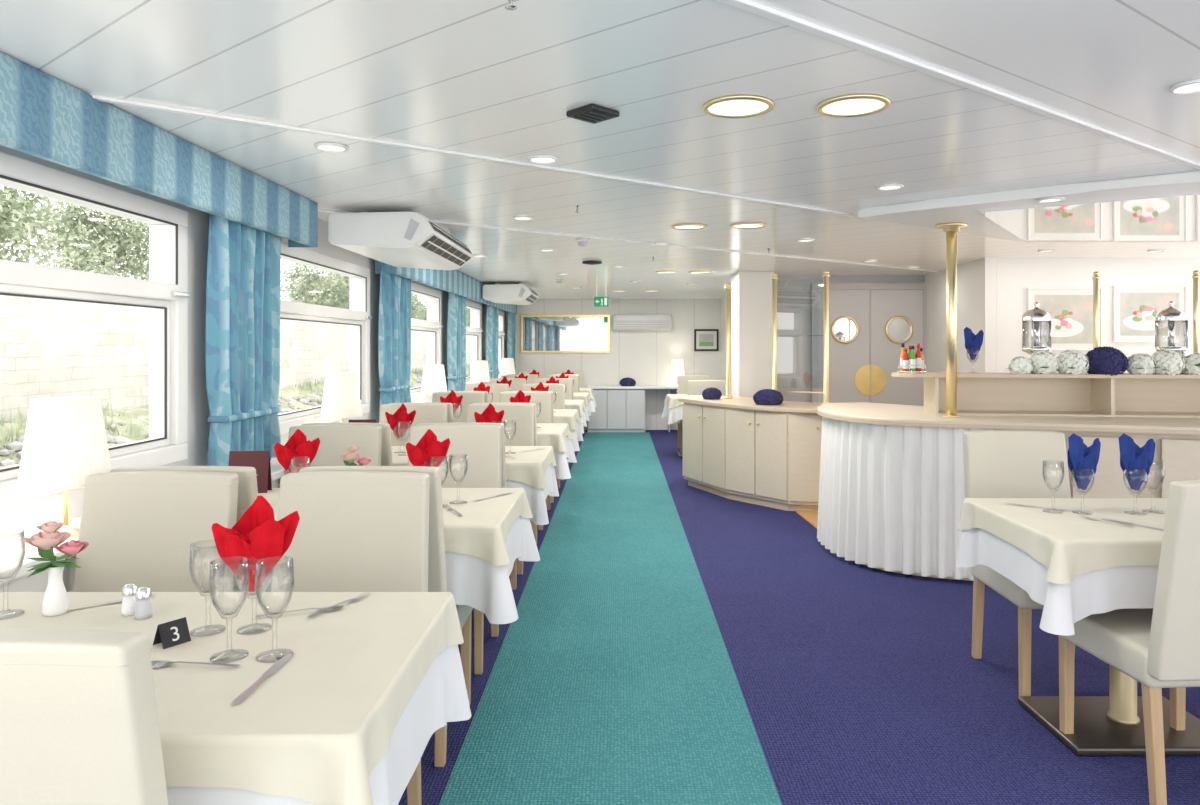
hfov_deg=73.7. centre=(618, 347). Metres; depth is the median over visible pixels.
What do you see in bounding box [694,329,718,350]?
framed picture
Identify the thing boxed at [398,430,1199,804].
floor
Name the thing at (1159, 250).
recessed light
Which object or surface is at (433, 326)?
window
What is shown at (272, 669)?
table knife
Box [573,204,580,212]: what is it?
sprinkler
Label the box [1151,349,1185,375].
hydrangea
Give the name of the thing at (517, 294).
air conditioner
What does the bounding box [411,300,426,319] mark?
tree
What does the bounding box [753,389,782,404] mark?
flower
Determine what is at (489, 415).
folded napkin
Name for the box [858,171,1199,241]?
ceiling soffit
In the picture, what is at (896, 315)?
door
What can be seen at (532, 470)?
dining table
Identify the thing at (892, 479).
counter
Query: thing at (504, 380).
folded napkin
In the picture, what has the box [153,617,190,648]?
table number card
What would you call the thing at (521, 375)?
folded napkin
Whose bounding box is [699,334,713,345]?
print
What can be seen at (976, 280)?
wall
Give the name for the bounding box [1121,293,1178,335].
print
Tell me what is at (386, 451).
dining chair
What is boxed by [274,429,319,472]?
folded napkin
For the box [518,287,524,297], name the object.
vent
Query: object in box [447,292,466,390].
curtain
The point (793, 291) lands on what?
wall
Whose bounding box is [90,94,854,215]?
trim
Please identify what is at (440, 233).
outlet
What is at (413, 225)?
vent
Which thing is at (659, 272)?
recessed light
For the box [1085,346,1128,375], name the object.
flower
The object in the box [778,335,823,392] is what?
display shelf
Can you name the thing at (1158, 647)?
dining chair
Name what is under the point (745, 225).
recessed light
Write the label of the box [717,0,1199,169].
trim
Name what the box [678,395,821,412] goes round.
countertop
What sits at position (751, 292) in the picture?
wall column
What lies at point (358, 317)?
window
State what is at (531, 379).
dining chair
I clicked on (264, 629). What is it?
water goblet
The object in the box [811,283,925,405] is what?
trim
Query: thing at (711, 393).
flower
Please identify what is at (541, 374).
dining chair
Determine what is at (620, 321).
air conditioner
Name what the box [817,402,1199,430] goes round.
countertop
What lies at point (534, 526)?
dining chair
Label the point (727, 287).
brass post
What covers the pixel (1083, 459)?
folded napkin
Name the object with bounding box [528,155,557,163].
recessed light
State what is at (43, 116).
valance
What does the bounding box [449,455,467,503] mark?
wine glass
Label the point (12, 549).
trim
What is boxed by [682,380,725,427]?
dining chair
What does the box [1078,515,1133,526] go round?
fork
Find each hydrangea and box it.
[1007,356,1033,373]
[1029,350,1059,373]
[1056,349,1088,374]
[1127,353,1158,373]
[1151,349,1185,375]
[1184,353,1199,374]
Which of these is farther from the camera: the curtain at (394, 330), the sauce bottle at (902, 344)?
the curtain at (394, 330)
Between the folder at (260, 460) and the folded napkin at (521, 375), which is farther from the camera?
the folded napkin at (521, 375)
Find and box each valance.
[0,52,317,246]
[375,260,516,313]
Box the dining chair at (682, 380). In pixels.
[677,375,708,451]
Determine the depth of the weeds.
20.62 m
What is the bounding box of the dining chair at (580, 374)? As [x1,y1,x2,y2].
[556,371,582,433]
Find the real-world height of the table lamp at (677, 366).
0.420 m
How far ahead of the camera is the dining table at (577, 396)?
10.00 m
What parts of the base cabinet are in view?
cabinet door, cabinet door, cabinet door, cabinet door, cabinet door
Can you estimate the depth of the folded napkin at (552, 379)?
8.97 m
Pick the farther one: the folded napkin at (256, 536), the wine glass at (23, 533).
the wine glass at (23, 533)
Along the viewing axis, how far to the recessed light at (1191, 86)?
2.44 m
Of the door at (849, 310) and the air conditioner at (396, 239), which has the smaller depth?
the air conditioner at (396, 239)
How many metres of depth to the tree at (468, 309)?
91.01 m
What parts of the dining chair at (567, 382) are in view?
backrest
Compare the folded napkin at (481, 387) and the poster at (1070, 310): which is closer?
the poster at (1070, 310)
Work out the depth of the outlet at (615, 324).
12.99 m
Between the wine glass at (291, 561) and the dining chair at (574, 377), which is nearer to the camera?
the wine glass at (291, 561)
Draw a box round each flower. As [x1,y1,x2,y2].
[620,377,635,385]
[702,387,721,399]
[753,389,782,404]
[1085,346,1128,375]
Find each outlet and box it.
[422,236,469,265]
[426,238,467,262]
[430,222,470,252]
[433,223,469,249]
[526,295,537,302]
[615,324,668,324]
[615,326,668,326]
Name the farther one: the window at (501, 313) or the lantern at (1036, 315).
the window at (501, 313)
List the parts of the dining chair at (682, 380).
leg, leg, backrest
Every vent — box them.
[404,219,419,239]
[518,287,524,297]
[566,103,618,123]
[582,261,601,264]
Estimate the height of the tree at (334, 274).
5.482 m
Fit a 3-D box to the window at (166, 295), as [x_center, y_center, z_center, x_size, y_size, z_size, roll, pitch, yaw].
[-1.865,-0.055,2.415,0.150,1.050,1.930,0,0,0]
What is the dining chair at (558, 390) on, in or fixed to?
on the floor
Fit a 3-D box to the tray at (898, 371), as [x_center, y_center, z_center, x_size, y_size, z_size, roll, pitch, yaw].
[1.880,0.133,5.133,0.180,0.052,0.180,0,0,0]
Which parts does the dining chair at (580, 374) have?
backrest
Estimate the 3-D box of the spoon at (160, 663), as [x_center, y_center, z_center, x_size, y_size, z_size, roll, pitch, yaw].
[-0.802,0.592,1.500,0.185,0.005,0.034,0,0,4]
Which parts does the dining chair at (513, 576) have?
backrest, leg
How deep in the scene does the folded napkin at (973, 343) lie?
5.01 m
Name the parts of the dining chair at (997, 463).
leg, seat, backrest, leg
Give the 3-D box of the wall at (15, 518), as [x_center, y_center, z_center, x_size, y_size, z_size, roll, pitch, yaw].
[-1.910,0.275,7.100,0.120,2.150,12.200,0,0,0]
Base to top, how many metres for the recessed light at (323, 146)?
0.011 m
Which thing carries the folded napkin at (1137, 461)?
in the water goblet at (1124, 467)
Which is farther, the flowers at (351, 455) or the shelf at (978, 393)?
the shelf at (978, 393)
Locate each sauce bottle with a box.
[900,343,904,370]
[903,348,908,370]
[908,346,910,364]
[910,346,915,370]
[915,343,920,370]
[920,348,923,370]
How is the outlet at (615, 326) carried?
attached to the air conditioner at (620, 321)
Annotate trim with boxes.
[0,458,285,591]
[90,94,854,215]
[318,209,938,271]
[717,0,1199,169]
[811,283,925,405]
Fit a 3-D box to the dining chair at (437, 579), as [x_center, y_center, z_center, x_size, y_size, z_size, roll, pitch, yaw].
[-0.778,0.860,2.759,0.460,0.980,0.583,0,0,0]
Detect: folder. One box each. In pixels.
[229,451,271,492]
[349,419,375,422]
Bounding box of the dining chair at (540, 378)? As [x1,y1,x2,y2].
[540,378,574,452]
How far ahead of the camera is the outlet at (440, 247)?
5.06 m
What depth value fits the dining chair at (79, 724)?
1.02 m
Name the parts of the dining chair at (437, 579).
backrest, leg, seat, leg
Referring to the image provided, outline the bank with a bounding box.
[0,367,469,464]
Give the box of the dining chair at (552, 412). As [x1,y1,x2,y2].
[504,391,556,502]
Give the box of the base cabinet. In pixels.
[678,395,821,510]
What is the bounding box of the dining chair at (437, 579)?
[299,466,472,766]
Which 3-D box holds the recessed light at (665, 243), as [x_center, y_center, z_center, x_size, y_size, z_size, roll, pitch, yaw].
[0.310,-0.793,6.100,0.126,0.011,0.126,0,0,0]
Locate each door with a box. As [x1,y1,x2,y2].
[819,290,869,402]
[871,290,922,405]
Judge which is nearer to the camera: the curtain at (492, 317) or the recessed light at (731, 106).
the recessed light at (731, 106)
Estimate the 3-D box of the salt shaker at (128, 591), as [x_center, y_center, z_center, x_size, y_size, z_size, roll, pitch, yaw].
[-1.100,0.564,1.800,0.033,0.067,0.033,0,0,22]
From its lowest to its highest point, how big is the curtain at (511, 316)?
1.300 m
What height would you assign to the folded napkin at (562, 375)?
0.197 m
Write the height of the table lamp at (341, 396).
0.420 m
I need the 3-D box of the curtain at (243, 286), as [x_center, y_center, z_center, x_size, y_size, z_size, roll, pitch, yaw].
[-1.740,-0.100,3.740,0.095,1.300,0.600,0,0,0]
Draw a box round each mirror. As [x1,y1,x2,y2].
[521,315,609,352]
[979,194,1199,240]
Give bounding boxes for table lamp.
[17,396,111,537]
[320,373,361,421]
[420,365,446,393]
[470,360,489,382]
[500,358,514,375]
[670,360,684,385]
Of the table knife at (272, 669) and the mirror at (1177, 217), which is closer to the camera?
the table knife at (272, 669)
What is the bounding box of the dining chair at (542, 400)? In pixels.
[499,392,551,509]
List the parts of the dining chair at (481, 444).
backrest, leg, leg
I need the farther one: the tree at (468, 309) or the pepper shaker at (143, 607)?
the tree at (468, 309)
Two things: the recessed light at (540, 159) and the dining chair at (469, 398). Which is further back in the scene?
the dining chair at (469, 398)
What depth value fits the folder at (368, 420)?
4.78 m
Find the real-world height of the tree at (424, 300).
5.482 m
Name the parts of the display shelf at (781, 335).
glass shelf, brass rail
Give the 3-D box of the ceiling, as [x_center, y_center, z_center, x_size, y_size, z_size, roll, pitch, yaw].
[2.075,-0.825,6.300,7.850,0.050,13.800,0,0,0]
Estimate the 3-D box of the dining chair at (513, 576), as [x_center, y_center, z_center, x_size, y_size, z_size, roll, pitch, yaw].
[-0.789,0.860,4.219,0.460,0.980,0.583,0,0,-1]
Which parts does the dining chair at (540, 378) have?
backrest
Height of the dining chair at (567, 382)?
0.980 m
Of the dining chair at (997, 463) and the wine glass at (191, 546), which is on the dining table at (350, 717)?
the wine glass at (191, 546)
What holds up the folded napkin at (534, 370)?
in the water goblet
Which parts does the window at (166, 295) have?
handle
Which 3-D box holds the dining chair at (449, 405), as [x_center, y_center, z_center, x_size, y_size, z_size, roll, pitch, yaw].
[-1.349,0.860,5.679,0.460,0.980,0.583,0,0,0]
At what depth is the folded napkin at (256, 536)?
1.68 m
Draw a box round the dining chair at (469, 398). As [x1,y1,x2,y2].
[432,392,484,422]
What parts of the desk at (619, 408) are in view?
door, door, door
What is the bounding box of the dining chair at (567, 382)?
[536,379,571,465]
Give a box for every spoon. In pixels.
[151,660,238,667]
[255,605,343,616]
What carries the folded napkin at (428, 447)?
in the water goblet
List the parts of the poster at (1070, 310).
printed plate, printed plate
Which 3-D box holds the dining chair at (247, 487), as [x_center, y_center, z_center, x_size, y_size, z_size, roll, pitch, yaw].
[-1.366,0.860,2.759,0.460,0.980,0.583,0,0,-1]
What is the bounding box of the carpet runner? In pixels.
[439,432,781,804]
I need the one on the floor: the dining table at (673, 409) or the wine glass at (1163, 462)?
the dining table at (673, 409)
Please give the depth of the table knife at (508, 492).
3.22 m
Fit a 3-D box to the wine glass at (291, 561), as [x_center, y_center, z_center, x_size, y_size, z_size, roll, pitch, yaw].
[-0.668,0.505,1.552,0.072,0.185,0.072,0,0,0]
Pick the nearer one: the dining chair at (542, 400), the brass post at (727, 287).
the dining chair at (542, 400)
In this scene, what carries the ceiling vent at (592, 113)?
in the ceiling
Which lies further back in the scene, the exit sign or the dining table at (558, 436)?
the exit sign
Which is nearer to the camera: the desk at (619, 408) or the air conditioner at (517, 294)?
the air conditioner at (517, 294)
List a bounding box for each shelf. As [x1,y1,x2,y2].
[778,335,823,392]
[892,372,1199,417]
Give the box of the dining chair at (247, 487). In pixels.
[110,466,266,591]
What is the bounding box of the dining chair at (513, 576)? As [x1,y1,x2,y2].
[416,422,516,589]
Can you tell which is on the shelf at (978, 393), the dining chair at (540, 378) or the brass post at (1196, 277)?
the brass post at (1196, 277)
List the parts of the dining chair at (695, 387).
backrest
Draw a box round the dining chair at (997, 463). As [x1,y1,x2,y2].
[962,430,1070,695]
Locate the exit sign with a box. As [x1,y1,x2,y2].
[594,297,608,305]
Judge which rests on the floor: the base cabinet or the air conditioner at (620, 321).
the base cabinet
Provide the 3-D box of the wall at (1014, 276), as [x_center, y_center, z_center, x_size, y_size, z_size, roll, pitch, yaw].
[4.676,0.275,7.150,2.649,2.150,0.100,0,0,0]
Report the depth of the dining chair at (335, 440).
3.80 m
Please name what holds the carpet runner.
on the floor
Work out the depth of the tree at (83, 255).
27.74 m
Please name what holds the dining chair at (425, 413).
on the floor
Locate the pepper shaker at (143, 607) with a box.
[134,586,152,619]
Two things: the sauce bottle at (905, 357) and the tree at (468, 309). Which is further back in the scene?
the tree at (468, 309)
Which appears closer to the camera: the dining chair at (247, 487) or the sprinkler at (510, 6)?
the sprinkler at (510, 6)
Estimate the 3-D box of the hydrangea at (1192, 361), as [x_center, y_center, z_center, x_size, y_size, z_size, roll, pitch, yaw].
[3.509,0.099,4.854,0.258,0.144,0.242,0,0,0]
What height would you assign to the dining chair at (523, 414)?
0.980 m
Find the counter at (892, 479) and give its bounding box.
[817,402,1199,580]
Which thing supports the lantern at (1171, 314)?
on the shelf at (978, 393)
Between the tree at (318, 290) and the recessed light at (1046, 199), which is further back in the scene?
the tree at (318, 290)
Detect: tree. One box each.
[0,185,65,266]
[4,190,149,280]
[280,263,349,308]
[321,270,349,295]
[411,293,426,319]
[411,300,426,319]
[424,300,469,325]
[466,308,469,326]
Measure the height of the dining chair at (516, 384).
0.980 m
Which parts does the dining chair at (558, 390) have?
backrest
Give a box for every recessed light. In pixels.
[314,142,347,151]
[513,216,532,219]
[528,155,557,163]
[540,249,554,251]
[652,242,667,245]
[656,271,677,273]
[671,223,706,229]
[689,271,710,273]
[703,95,773,118]
[730,222,766,228]
[797,238,814,241]
[817,94,890,117]
[877,184,903,190]
[1037,197,1064,202]
[1038,249,1054,252]
[1147,249,1165,252]
[1170,79,1199,93]
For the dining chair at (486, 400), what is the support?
on the floor
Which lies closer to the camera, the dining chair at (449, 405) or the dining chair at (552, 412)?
the dining chair at (449, 405)
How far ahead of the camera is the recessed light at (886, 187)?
3.94 m
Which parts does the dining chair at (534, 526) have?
backrest, leg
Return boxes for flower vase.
[23,521,88,616]
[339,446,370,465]
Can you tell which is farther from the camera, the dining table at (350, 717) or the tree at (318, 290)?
the tree at (318, 290)
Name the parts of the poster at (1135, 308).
printed plate, printed plate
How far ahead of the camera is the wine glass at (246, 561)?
1.55 m
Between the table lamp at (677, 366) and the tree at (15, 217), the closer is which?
the table lamp at (677, 366)
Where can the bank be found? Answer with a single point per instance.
(143, 412)
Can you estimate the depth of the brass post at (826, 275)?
6.93 m
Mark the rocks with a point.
(307, 400)
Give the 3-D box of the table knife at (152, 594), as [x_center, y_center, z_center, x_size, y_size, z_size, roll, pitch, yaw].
[-1.200,0.594,1.860,0.220,0.001,0.017,0,0,-38]
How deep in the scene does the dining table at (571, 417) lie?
7.08 m
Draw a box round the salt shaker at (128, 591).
[121,583,137,615]
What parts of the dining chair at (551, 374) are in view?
backrest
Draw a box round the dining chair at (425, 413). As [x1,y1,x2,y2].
[380,404,447,445]
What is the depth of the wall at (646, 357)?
13.20 m
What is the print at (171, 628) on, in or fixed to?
attached to the table number card
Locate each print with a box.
[170,627,178,640]
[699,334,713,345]
[1035,295,1092,342]
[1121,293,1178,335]
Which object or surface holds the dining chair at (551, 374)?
on the floor
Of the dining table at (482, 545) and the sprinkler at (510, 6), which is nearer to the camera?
the sprinkler at (510, 6)
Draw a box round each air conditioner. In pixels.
[328,212,473,269]
[483,283,537,304]
[613,314,671,329]
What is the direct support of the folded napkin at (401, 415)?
in the water goblet
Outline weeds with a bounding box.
[0,362,469,460]
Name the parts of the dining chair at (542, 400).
backrest, leg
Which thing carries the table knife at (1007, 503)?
on the dining table at (1070, 564)
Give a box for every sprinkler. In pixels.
[505,0,516,9]
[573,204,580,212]
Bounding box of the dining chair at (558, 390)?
[522,384,564,488]
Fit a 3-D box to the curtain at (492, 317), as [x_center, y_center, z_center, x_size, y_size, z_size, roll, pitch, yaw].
[-1.740,-0.100,11.000,0.095,1.300,0.660,0,0,0]
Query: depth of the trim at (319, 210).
5.93 m
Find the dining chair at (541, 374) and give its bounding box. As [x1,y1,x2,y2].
[519,371,546,378]
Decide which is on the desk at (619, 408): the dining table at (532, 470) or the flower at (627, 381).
the flower at (627, 381)
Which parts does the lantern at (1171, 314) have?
lid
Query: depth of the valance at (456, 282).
7.89 m
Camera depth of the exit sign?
9.98 m
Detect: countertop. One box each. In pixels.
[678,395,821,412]
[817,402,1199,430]
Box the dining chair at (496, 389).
[465,384,507,402]
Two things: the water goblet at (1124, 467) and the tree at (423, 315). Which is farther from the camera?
the tree at (423, 315)
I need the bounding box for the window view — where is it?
[0,295,469,421]
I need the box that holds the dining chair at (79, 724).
[0,629,167,804]
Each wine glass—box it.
[0,530,25,617]
[189,544,226,635]
[208,556,249,661]
[254,557,294,661]
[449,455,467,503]
[1042,460,1064,512]
[1144,462,1164,512]
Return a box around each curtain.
[206,214,280,465]
[378,262,411,421]
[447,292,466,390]
[486,305,498,382]
[507,312,515,367]
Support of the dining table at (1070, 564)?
on the floor
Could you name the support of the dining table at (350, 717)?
on the floor
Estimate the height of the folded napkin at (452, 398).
0.197 m
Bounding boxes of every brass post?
[724,284,731,398]
[730,286,732,396]
[771,274,777,389]
[822,271,829,403]
[1092,271,1100,348]
[1192,270,1199,353]
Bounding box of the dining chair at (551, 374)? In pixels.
[551,374,579,442]
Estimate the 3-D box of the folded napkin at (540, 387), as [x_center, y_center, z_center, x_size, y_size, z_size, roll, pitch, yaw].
[-0.745,0.416,7.482,0.164,0.197,0.104,0,0,12]
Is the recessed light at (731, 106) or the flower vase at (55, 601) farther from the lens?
the recessed light at (731, 106)
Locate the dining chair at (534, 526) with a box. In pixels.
[473,402,542,543]
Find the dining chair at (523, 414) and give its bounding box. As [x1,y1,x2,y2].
[467,404,533,574]
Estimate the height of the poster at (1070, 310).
0.550 m
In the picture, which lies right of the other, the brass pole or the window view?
the brass pole
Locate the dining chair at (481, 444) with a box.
[408,425,501,674]
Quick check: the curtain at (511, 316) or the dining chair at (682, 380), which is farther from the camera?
the curtain at (511, 316)
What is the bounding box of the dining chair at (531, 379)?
[506,375,536,383]
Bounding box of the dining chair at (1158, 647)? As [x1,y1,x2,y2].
[1059,480,1199,804]
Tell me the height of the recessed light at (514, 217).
0.011 m
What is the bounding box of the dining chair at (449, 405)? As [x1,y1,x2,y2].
[389,402,453,422]
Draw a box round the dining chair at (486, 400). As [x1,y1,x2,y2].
[439,391,488,402]
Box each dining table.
[0,592,470,804]
[258,488,539,623]
[391,446,558,524]
[537,423,576,478]
[553,409,583,450]
[565,400,586,432]
[573,393,590,420]
[579,387,596,411]
[661,394,686,457]
[956,498,1199,755]
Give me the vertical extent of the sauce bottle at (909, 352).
0.170 m
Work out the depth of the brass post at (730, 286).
7.98 m
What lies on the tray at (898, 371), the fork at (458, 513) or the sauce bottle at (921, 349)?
the sauce bottle at (921, 349)
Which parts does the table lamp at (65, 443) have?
lamp shade, stem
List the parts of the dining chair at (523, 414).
backrest, leg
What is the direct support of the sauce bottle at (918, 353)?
on the tray at (898, 371)
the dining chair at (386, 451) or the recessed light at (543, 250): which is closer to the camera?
the dining chair at (386, 451)
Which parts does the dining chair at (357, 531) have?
backrest, leg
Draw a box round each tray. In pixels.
[897,364,926,372]
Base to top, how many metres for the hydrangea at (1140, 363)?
0.140 m
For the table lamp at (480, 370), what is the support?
on the trim at (12, 549)
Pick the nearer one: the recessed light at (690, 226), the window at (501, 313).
the recessed light at (690, 226)
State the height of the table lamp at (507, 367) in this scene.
0.420 m
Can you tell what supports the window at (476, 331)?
in the wall at (15, 518)
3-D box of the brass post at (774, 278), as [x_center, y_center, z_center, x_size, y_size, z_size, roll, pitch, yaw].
[1.400,-0.088,7.200,0.074,1.164,0.074,0,0,0]
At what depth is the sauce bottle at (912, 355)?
5.08 m
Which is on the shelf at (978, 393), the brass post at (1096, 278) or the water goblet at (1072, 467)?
the brass post at (1096, 278)
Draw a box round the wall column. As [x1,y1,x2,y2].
[731,271,774,397]
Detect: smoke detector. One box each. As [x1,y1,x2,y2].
[554,279,562,283]
[576,239,588,246]
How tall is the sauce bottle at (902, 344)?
0.185 m
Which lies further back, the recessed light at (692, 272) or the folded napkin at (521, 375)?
the folded napkin at (521, 375)
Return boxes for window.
[0,151,189,506]
[278,241,371,434]
[410,282,442,400]
[466,300,482,384]
[498,310,505,377]
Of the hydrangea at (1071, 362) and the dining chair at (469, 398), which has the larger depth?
the dining chair at (469, 398)
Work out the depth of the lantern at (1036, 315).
5.06 m
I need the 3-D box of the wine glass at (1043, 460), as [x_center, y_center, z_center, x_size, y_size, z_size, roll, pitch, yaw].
[1.585,0.505,2.920,0.072,0.185,0.072,0,0,0]
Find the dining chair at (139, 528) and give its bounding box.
[72,471,239,591]
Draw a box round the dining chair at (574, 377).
[547,375,577,392]
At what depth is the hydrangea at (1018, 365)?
4.93 m
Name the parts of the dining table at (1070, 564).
plate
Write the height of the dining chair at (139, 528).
0.980 m
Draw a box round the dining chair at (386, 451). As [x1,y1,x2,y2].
[301,422,392,465]
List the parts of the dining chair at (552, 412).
backrest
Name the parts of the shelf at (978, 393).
panel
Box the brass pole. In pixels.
[936,222,966,417]
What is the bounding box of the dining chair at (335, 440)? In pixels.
[285,425,381,474]
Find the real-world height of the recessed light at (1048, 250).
0.011 m
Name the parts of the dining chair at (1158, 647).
leg, seat, leg, backrest, leg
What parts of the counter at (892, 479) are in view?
cabinet door, cabinet door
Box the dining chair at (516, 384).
[490,379,525,390]
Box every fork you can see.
[307,592,371,617]
[444,506,463,515]
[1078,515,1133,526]
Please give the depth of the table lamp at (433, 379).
7.26 m
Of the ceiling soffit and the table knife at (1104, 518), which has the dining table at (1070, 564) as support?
the table knife at (1104, 518)
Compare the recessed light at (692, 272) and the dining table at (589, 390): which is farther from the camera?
the dining table at (589, 390)
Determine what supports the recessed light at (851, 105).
in the ceiling
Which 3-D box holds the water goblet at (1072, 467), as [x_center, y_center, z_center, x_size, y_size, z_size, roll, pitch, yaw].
[1.680,0.515,2.900,0.076,0.165,0.076,0,0,-6]
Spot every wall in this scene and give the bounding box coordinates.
[0,145,506,540]
[507,300,720,429]
[721,297,725,380]
[777,275,923,401]
[924,258,995,371]
[996,258,1199,372]
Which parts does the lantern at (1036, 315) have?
lid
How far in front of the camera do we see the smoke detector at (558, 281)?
9.27 m
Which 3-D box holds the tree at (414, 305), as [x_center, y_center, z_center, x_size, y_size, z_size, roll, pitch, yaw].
[-17.644,-3.041,63.709,4.504,6.188,6.152,0,0,7]
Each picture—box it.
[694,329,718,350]
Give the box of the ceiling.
[0,0,1199,299]
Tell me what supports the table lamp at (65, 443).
on the trim at (12, 549)
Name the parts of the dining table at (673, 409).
plate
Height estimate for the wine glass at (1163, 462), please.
0.185 m
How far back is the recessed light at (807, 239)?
5.91 m
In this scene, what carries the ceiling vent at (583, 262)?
in the ceiling
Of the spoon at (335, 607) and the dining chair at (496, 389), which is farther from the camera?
the dining chair at (496, 389)
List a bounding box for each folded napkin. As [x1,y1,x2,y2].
[211,495,299,591]
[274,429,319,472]
[385,403,415,437]
[406,429,449,466]
[440,390,462,413]
[473,382,489,394]
[474,403,503,422]
[496,376,511,386]
[510,390,530,402]
[515,372,527,380]
[529,369,538,377]
[531,382,548,390]
[546,376,558,383]
[556,372,568,377]
[964,327,983,359]
[1068,433,1100,489]
[1119,433,1154,490]
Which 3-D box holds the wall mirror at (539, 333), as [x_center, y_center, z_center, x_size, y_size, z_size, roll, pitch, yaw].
[-0.885,-0.235,13.185,1.470,0.630,0.030,0,0,0]
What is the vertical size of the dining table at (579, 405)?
0.752 m
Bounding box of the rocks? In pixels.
[0,371,469,467]
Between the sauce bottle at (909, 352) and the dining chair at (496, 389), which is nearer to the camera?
the sauce bottle at (909, 352)
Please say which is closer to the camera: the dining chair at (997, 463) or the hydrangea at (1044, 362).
the dining chair at (997, 463)
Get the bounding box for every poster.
[1027,288,1101,349]
[1113,286,1186,341]
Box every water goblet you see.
[235,566,273,633]
[1070,467,1094,513]
[1123,467,1147,514]
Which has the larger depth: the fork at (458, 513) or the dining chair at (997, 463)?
the dining chair at (997, 463)
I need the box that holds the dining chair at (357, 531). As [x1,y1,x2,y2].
[271,471,429,804]
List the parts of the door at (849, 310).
porthole glass, push plate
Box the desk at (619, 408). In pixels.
[587,385,676,431]
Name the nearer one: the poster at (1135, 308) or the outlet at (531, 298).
the poster at (1135, 308)
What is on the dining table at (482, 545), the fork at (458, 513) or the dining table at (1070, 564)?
the fork at (458, 513)
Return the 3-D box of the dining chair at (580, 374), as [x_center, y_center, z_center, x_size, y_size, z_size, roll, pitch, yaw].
[-0.784,0.860,12.341,0.460,0.980,0.583,0,0,1]
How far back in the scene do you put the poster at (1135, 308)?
7.08 m
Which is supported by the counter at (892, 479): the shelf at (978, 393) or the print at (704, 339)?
the shelf at (978, 393)
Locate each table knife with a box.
[68,594,155,609]
[231,653,291,703]
[476,492,511,499]
[1007,503,1066,509]
[1104,518,1163,529]
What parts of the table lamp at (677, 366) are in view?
lamp shade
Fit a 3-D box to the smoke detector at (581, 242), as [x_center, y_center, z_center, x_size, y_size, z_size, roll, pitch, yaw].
[-0.270,-0.774,5.900,0.100,0.052,0.100,0,0,0]
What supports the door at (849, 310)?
in the wall at (793, 291)
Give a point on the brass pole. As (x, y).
(951, 229)
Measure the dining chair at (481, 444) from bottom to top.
0.980 m
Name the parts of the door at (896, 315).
push plate, porthole glass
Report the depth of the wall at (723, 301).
12.86 m

